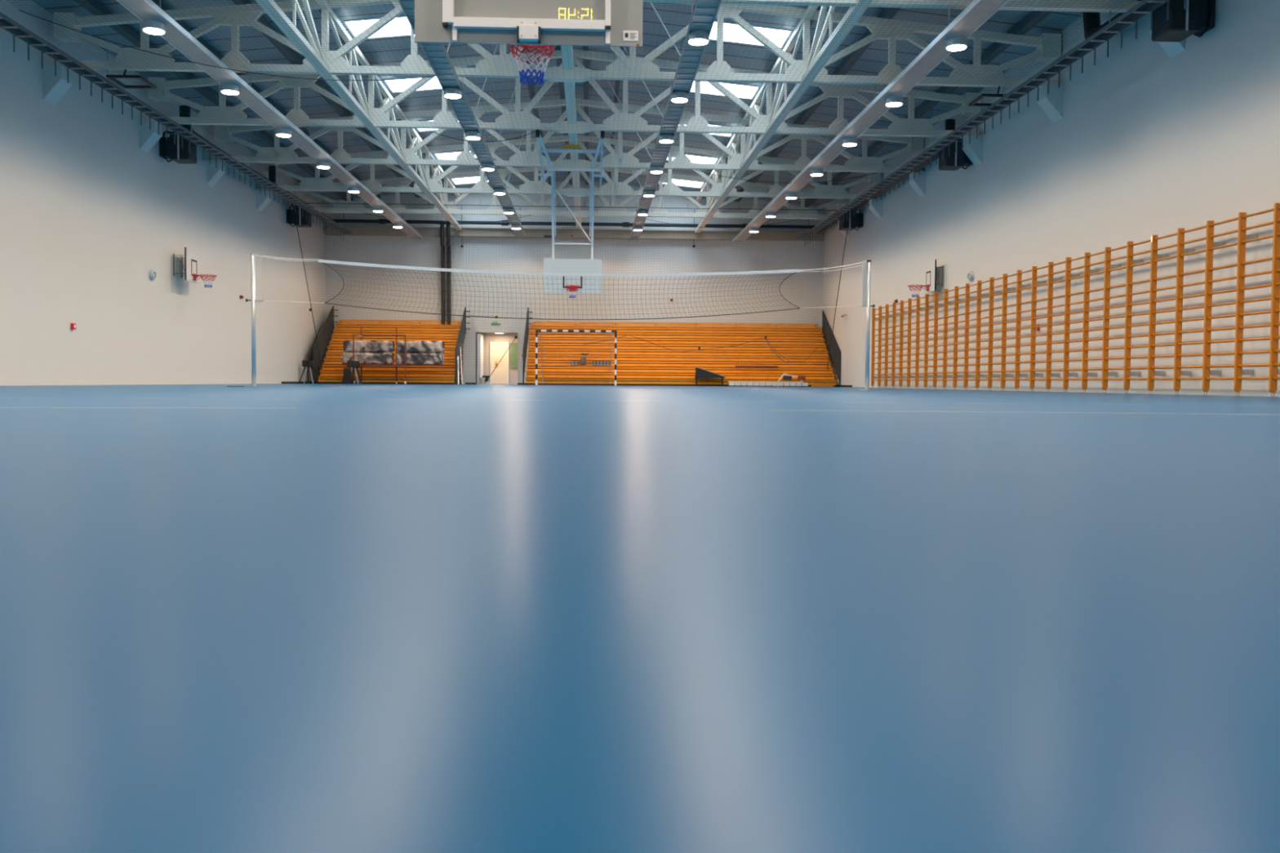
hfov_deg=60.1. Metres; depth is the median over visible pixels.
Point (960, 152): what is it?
grille
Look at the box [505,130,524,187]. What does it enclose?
wire
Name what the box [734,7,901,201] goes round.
purlin
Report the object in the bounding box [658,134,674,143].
ceiling lamp
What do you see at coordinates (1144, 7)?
cable tray
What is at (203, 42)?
purlin
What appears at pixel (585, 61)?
purlin
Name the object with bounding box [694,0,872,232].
truss
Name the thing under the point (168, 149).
heater
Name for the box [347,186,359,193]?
ceiling lamp
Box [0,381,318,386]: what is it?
baseboard
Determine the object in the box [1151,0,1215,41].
loudspeaker
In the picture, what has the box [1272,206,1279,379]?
bars
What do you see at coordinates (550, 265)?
basketball hoop
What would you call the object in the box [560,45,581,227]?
tie beam
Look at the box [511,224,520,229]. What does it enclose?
ceiling lamp
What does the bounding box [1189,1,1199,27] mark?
grille
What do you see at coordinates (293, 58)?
purlin
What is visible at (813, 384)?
wooden beam
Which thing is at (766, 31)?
window
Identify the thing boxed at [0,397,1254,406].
trim
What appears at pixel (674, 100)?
diffuser
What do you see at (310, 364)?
tripod stand
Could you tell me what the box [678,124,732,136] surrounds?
window
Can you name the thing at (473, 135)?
ceiling lamp
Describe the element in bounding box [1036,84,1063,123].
corbel
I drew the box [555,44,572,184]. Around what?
purlin
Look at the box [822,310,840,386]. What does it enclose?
guard rail
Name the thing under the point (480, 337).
panel
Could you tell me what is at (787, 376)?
folded hurdle
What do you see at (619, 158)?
roof truss
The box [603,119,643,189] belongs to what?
wire
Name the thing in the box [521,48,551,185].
purlin
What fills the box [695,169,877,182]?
cable
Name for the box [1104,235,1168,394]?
bars
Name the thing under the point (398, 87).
window
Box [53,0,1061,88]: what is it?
roof truss
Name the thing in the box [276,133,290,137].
diffuser
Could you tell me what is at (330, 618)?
floor
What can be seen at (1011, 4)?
roof truss
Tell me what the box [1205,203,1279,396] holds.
bars
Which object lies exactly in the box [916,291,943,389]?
bars
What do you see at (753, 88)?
window
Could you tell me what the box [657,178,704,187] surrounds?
window
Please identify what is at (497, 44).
wire
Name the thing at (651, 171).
diffuser
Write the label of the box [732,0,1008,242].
tray
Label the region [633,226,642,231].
ceiling lamp
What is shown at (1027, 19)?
purlin
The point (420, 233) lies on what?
net
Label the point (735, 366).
wooden plank
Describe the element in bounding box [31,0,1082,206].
ceiling
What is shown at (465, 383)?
baseboard
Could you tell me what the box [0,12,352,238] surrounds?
cable tray
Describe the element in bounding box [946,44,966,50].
diffuser
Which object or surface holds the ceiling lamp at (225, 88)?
attached to the tray at (175, 34)
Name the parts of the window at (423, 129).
frame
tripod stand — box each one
[298,360,317,383]
[341,360,362,383]
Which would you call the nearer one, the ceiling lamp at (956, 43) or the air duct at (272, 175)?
the ceiling lamp at (956, 43)
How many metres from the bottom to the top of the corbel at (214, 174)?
0.715 m
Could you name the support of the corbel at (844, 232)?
attached to the wall at (1147, 142)
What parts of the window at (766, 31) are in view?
pane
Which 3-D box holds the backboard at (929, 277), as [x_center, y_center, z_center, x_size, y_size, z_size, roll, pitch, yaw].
[8.489,-4.332,32.545,0.934,1.045,1.043,-2,3,-42]
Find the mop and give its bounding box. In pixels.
[488,336,517,381]
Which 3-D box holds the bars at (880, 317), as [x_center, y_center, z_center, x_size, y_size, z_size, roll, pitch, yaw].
[8.357,-2.735,38.145,0.310,2.810,1.884,0,2,-3]
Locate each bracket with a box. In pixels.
[106,69,156,88]
[968,86,1005,106]
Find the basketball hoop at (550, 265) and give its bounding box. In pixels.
[535,129,608,297]
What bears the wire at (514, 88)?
attached to the tray at (437, 55)
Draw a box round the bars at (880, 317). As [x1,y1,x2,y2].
[871,304,892,387]
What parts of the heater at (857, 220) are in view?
casing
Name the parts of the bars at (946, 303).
post, post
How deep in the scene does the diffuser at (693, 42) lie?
19.38 m
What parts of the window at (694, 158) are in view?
pane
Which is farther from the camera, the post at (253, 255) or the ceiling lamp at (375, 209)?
the ceiling lamp at (375, 209)
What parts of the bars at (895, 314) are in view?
post, post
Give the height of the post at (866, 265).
2.760 m
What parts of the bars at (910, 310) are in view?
post, post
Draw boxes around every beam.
[324,226,823,241]
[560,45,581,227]
[811,382,833,386]
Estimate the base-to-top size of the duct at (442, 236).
4.420 m
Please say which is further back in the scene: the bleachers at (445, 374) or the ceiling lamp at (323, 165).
the bleachers at (445, 374)
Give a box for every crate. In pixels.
[570,360,577,365]
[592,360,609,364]
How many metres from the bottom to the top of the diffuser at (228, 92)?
0.011 m
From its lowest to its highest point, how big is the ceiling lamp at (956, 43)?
0.142 m
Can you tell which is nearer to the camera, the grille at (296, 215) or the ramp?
the grille at (296, 215)
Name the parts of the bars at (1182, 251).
post, post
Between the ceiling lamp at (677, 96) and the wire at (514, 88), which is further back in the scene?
the wire at (514, 88)
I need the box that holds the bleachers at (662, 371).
[525,321,836,386]
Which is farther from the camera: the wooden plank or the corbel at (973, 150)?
the wooden plank
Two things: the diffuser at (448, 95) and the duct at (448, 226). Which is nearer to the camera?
the diffuser at (448, 95)
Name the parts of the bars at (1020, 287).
post, post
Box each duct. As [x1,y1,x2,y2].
[178,105,337,226]
[268,165,275,182]
[440,224,445,324]
[446,224,451,324]
[816,119,955,234]
[1082,0,1142,39]
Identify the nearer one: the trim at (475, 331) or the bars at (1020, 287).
the bars at (1020, 287)
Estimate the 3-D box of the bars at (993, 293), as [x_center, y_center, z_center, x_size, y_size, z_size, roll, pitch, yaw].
[8.843,-2.303,27.532,0.310,2.810,1.762,0,2,-3]
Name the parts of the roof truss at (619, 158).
gusset plate, gusset plate, gusset plate, gusset plate, gusset plate, gusset plate, gusset plate, plate, gusset plate, gusset plate, gusset plate, gusset plate, gusset plate, gusset plate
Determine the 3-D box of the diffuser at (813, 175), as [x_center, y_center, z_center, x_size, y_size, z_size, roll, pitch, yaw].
[5.061,-7.206,31.687,0.330,0.011,0.330,0,2,-3]
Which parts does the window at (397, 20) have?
pane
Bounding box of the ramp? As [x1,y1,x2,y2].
[694,366,724,386]
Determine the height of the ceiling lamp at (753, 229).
0.142 m
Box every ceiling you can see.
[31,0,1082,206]
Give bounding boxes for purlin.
[74,0,353,200]
[151,0,380,199]
[231,0,420,197]
[317,8,453,194]
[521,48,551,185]
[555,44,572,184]
[582,45,588,184]
[606,46,623,182]
[706,5,821,191]
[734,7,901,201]
[804,10,1053,207]
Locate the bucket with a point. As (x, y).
(484, 379)
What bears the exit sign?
attached to the wall at (629, 252)
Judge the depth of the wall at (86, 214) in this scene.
27.02 m
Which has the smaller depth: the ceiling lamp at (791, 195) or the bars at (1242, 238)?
the bars at (1242, 238)
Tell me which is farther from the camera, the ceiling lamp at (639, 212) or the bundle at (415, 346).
the bundle at (415, 346)
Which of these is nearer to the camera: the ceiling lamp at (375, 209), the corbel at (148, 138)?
the corbel at (148, 138)
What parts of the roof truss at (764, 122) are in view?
gusset plate, gusset plate, gusset plate, gusset plate, gusset plate, gusset plate, gusset plate, plate, gusset plate, gusset plate, gusset plate, gusset plate, gusset plate, gusset plate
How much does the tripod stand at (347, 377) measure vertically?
0.927 m
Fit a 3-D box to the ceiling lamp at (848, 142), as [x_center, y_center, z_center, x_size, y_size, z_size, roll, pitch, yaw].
[5.245,-7.108,27.662,0.380,0.142,0.380,0,2,-3]
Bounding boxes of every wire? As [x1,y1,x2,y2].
[474,44,497,115]
[492,88,515,157]
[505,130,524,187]
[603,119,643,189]
[607,80,651,158]
[623,46,662,116]
[649,1,680,55]
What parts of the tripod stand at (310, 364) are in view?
leg, leg, leg, leg, leg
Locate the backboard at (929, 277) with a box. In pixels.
[907,259,943,297]
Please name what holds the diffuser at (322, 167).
attached to the ceiling lamp at (323, 165)
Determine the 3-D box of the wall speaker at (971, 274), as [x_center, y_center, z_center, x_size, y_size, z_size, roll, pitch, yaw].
[8.864,-4.037,29.696,0.105,0.276,0.280,0,2,-3]
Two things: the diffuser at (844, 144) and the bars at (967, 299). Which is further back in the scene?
the bars at (967, 299)
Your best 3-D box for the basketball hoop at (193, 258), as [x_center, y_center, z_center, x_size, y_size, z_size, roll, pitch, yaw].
[-12.411,-4.394,30.704,0.932,1.045,1.109,2,3,36]
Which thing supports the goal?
on the floor
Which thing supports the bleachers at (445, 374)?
on the floor
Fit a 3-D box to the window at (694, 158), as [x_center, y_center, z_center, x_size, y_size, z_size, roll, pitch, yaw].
[1.884,-10.121,41.328,1.960,0.438,1.360,0,2,-3]
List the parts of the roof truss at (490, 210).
gusset plate, gusset plate, gusset plate, gusset plate, gusset plate, gusset plate, gusset plate, plate, gusset plate, gusset plate, gusset plate, gusset plate, gusset plate, gusset plate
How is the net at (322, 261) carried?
attached to the post at (253, 255)
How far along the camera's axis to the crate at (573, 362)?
45.57 m
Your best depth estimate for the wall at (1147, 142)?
22.34 m
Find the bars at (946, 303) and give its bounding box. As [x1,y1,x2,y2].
[934,286,964,389]
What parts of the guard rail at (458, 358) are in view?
panel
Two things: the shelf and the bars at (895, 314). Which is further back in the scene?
the shelf
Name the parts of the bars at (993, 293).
post, post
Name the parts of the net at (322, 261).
cord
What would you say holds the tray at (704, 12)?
hanging from the roof truss at (1011, 4)
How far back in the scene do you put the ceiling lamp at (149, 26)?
18.85 m
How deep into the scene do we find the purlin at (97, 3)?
27.68 m
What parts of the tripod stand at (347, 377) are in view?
leg, leg, leg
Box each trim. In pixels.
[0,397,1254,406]
[0,407,217,408]
[474,330,519,382]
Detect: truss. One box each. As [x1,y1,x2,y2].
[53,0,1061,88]
[147,48,981,137]
[213,97,924,173]
[255,0,462,230]
[262,134,881,199]
[300,166,848,219]
[642,0,1151,13]
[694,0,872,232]
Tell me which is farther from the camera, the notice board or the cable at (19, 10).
the notice board
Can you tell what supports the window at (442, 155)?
attached to the ceiling at (262, 55)
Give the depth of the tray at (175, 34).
23.74 m
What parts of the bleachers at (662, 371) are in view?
rail, rail, kick plate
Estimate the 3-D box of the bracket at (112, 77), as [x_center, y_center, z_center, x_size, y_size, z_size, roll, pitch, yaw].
[-10.861,-7.451,23.646,0.700,0.214,0.900,0,2,-3]
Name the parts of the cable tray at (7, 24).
hanger rod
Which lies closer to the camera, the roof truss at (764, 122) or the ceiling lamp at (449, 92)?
the ceiling lamp at (449, 92)
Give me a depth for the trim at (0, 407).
5.88 m
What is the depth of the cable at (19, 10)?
21.31 m
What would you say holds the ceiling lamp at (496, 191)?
attached to the tray at (437, 55)
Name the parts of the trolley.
rail, rail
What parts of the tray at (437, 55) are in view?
rail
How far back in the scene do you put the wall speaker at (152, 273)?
28.68 m
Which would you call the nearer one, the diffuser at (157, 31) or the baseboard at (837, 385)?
the diffuser at (157, 31)
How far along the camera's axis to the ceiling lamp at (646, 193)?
35.35 m
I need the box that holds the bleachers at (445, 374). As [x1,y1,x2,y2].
[318,319,462,384]
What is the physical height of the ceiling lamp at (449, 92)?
0.142 m
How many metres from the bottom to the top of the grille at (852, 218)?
0.565 m
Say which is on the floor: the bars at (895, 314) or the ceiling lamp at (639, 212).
the bars at (895, 314)
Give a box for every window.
[343,15,410,38]
[383,75,441,92]
[416,120,458,131]
[434,150,469,159]
[450,175,488,184]
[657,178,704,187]
[666,154,718,163]
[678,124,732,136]
[689,81,759,99]
[709,20,792,48]
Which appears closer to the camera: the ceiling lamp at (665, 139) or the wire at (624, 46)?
the wire at (624, 46)
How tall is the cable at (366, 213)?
0.415 m
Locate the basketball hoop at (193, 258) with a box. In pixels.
[173,247,217,288]
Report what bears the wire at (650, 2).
attached to the tray at (704, 12)
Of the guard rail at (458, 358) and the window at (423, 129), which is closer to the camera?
the window at (423, 129)
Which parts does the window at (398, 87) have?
pane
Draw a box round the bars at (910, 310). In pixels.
[900,296,924,388]
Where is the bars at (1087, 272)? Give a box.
[1065,247,1119,392]
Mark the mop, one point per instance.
(516, 337)
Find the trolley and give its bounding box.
[341,326,443,384]
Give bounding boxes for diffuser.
[143,27,164,35]
[222,90,238,94]
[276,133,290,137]
[317,166,328,168]
[444,93,460,98]
[466,137,479,140]
[482,168,493,171]
[650,170,662,173]
[659,139,672,143]
[671,97,687,102]
[688,39,707,45]
[810,173,822,176]
[843,143,856,146]
[885,102,902,106]
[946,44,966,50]
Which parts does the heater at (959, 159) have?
casing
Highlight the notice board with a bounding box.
[510,342,517,368]
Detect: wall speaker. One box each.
[148,269,155,279]
[967,271,973,281]
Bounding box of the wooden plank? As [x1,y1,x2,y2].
[734,365,777,366]
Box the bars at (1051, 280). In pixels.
[1031,257,1079,391]
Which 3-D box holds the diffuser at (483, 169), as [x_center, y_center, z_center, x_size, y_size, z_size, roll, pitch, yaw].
[-4.294,-7.257,31.258,0.330,0.011,0.330,0,2,-3]
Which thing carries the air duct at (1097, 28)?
attached to the roof truss at (1011, 4)
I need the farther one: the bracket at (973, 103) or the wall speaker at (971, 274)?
the wall speaker at (971, 274)
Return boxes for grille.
[170,135,177,157]
[294,208,298,223]
[850,211,855,226]
[957,142,963,164]
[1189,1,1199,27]
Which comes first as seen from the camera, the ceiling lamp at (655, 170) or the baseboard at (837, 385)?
the ceiling lamp at (655, 170)
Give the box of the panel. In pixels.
[476,333,483,384]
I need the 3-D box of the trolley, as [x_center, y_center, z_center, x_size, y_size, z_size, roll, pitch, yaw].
[-9.840,-2.836,44.008,3.950,2.300,0.790,0,2,-3]
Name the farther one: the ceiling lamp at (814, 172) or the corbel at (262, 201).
the corbel at (262, 201)
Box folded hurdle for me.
[777,373,805,386]
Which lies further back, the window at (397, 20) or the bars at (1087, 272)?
the window at (397, 20)
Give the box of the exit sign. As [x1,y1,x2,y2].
[491,320,500,324]
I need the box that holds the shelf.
[341,364,443,365]
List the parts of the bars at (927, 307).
post, post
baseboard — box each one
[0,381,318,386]
[465,382,526,384]
[835,385,852,386]
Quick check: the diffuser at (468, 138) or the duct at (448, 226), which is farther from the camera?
the duct at (448, 226)
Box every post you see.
[245,253,264,386]
[859,260,875,391]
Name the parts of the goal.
post, post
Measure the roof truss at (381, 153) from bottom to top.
2.106 m
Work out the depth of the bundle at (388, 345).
43.76 m
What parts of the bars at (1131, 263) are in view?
post, post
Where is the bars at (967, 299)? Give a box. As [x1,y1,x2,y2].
[954,280,988,390]
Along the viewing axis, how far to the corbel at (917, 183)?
33.89 m
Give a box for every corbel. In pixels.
[42,65,72,105]
[138,120,161,153]
[206,160,225,186]
[256,188,271,212]
[837,219,849,238]
[868,197,882,220]
[908,170,925,197]
[961,134,982,166]
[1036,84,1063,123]
[1149,16,1185,57]
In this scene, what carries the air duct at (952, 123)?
attached to the roof truss at (381, 153)
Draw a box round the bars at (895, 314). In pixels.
[885,300,907,388]
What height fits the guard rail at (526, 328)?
3.345 m
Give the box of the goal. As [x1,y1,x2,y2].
[535,329,617,385]
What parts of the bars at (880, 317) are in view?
post, post, post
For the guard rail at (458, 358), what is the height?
3.352 m
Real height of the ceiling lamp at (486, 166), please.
0.142 m
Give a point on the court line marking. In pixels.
(849, 411)
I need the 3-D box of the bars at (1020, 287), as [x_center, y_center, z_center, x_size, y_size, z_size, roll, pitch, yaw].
[8.923,-2.232,25.774,0.310,2.810,1.762,0,2,-3]
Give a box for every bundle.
[341,351,394,364]
[342,339,395,352]
[395,340,444,352]
[395,351,444,364]
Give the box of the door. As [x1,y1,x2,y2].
[489,342,509,384]
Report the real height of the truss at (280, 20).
1.471 m
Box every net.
[255,254,862,319]
[292,200,847,370]
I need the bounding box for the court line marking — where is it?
[848,410,1244,414]
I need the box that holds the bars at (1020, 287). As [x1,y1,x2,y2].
[1002,266,1044,391]
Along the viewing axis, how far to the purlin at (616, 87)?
32.70 m
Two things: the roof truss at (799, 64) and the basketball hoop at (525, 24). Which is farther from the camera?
the roof truss at (799, 64)
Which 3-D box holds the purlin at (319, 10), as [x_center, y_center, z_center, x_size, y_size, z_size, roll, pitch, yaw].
[-6.828,-9.063,21.861,0.150,0.179,51.900,0,2,-3]
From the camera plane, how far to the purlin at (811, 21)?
26.86 m
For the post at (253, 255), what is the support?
on the floor
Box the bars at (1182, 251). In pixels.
[1150,220,1224,395]
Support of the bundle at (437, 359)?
on the trolley
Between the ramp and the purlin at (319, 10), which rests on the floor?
the ramp
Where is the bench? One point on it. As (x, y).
(730, 383)
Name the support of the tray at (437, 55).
hanging from the roof truss at (1011, 4)
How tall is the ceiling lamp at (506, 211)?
0.142 m
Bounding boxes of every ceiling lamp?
[142,19,165,35]
[220,83,239,94]
[275,128,291,137]
[315,160,330,168]
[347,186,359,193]
[372,206,383,212]
[392,222,402,227]
[444,87,462,98]
[465,131,480,140]
[481,163,494,171]
[493,188,505,195]
[503,208,514,213]
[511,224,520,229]
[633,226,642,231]
[637,210,648,215]
[643,191,654,196]
[649,166,662,173]
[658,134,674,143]
[671,91,688,102]
[687,31,709,45]
[749,227,759,232]
[765,212,776,217]
[785,192,796,199]
[809,168,823,176]
[842,137,857,146]
[884,96,902,106]
[945,36,967,50]
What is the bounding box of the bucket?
[479,375,489,383]
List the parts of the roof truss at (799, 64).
gusset plate, gusset plate, gusset plate, gusset plate, gusset plate, gusset plate, gusset plate, plate, gusset plate, gusset plate, gusset plate, gusset plate, gusset plate, gusset plate, gusset plate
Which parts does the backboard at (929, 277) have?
wall arm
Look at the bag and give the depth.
45.58 m
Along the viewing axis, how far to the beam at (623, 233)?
47.85 m
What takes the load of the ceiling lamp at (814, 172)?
attached to the tray at (975, 14)
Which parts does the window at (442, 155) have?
pane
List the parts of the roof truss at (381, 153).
gusset plate, gusset plate, gusset plate, gusset plate, gusset plate, gusset plate, gusset plate, plate, gusset plate, gusset plate, gusset plate, gusset plate, gusset plate, gusset plate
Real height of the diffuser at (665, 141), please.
0.011 m
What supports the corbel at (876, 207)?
attached to the wall at (1147, 142)
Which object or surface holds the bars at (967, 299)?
on the floor
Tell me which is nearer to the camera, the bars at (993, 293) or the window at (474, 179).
the bars at (993, 293)
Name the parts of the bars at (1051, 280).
post, post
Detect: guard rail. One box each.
[312,305,337,382]
[455,306,470,384]
[522,307,533,385]
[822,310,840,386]
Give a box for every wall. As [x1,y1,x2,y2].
[0,0,325,381]
[324,179,823,384]
[475,332,517,384]
[822,0,1279,396]
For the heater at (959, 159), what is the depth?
29.44 m
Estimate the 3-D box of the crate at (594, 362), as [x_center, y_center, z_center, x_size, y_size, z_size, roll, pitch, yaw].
[-1.602,-2.613,45.746,0.700,0.190,0.260,0,2,-3]
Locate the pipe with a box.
[332,206,815,228]
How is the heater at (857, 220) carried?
attached to the wall at (1147, 142)
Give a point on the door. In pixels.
(500, 374)
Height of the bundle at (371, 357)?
0.511 m
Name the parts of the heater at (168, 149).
casing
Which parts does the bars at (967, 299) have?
post, post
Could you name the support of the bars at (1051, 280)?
on the floor
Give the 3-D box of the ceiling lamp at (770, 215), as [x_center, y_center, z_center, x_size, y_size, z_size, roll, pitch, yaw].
[4.694,-7.599,39.730,0.380,0.142,0.380,0,2,-3]
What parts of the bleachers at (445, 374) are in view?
kick plate, rail, rail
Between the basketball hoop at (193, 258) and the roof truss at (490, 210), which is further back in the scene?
the roof truss at (490, 210)
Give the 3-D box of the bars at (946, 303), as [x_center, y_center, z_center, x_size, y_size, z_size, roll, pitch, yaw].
[8.682,-2.446,31.050,0.310,2.810,1.762,0,2,-3]
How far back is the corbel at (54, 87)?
23.06 m
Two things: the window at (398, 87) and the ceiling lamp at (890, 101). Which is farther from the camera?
the window at (398, 87)
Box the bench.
[728,381,808,386]
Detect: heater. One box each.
[159,129,196,164]
[286,204,311,226]
[839,208,863,231]
[938,138,973,170]
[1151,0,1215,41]
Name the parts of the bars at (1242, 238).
post, post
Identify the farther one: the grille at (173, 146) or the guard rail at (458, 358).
the guard rail at (458, 358)
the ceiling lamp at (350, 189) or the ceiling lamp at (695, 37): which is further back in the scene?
the ceiling lamp at (350, 189)
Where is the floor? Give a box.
[0,383,1279,852]
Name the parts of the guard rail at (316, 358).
panel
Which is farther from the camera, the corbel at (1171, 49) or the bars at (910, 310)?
the bars at (910, 310)
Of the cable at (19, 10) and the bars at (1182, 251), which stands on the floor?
the bars at (1182, 251)
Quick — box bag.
[580,353,588,365]
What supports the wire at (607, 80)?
attached to the tray at (704, 12)
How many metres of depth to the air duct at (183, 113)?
30.14 m
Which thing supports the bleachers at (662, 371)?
on the floor
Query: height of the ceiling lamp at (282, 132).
0.142 m
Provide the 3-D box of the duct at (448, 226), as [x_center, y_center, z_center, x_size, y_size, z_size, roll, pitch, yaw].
[-8.243,-6.615,47.642,0.200,4.420,0.405,0,2,-3]
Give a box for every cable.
[18,9,435,80]
[365,213,531,224]
[426,128,535,142]
[646,218,798,227]
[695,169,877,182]
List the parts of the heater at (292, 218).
casing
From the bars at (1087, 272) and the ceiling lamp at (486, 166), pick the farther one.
the ceiling lamp at (486, 166)
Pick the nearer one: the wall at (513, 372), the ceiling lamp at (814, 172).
the ceiling lamp at (814, 172)
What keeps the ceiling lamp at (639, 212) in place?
attached to the tray at (704, 12)
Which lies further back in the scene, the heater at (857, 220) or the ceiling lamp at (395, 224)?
the ceiling lamp at (395, 224)
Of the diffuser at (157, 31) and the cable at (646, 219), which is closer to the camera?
the diffuser at (157, 31)
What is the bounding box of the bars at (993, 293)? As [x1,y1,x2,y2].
[977,273,1015,391]
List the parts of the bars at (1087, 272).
post, post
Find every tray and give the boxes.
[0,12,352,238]
[116,0,422,238]
[398,0,527,239]
[630,0,721,239]
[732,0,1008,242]
[796,0,1186,246]
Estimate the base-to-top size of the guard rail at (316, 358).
3.345 m
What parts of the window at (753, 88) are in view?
pane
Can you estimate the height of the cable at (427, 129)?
0.315 m
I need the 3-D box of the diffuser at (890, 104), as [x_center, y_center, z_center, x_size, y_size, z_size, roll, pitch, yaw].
[5.429,-6.879,23.642,0.330,0.011,0.330,0,2,-3]
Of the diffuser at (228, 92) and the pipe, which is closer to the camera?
the diffuser at (228, 92)
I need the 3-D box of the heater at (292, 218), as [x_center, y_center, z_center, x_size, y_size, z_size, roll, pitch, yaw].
[-12.884,-7.937,41.760,0.814,0.848,0.655,0,2,-3]
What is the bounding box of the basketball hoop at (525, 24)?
[414,0,642,85]
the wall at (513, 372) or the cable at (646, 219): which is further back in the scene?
the wall at (513, 372)
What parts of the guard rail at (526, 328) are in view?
handrail, panel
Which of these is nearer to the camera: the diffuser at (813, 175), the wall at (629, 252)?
the diffuser at (813, 175)

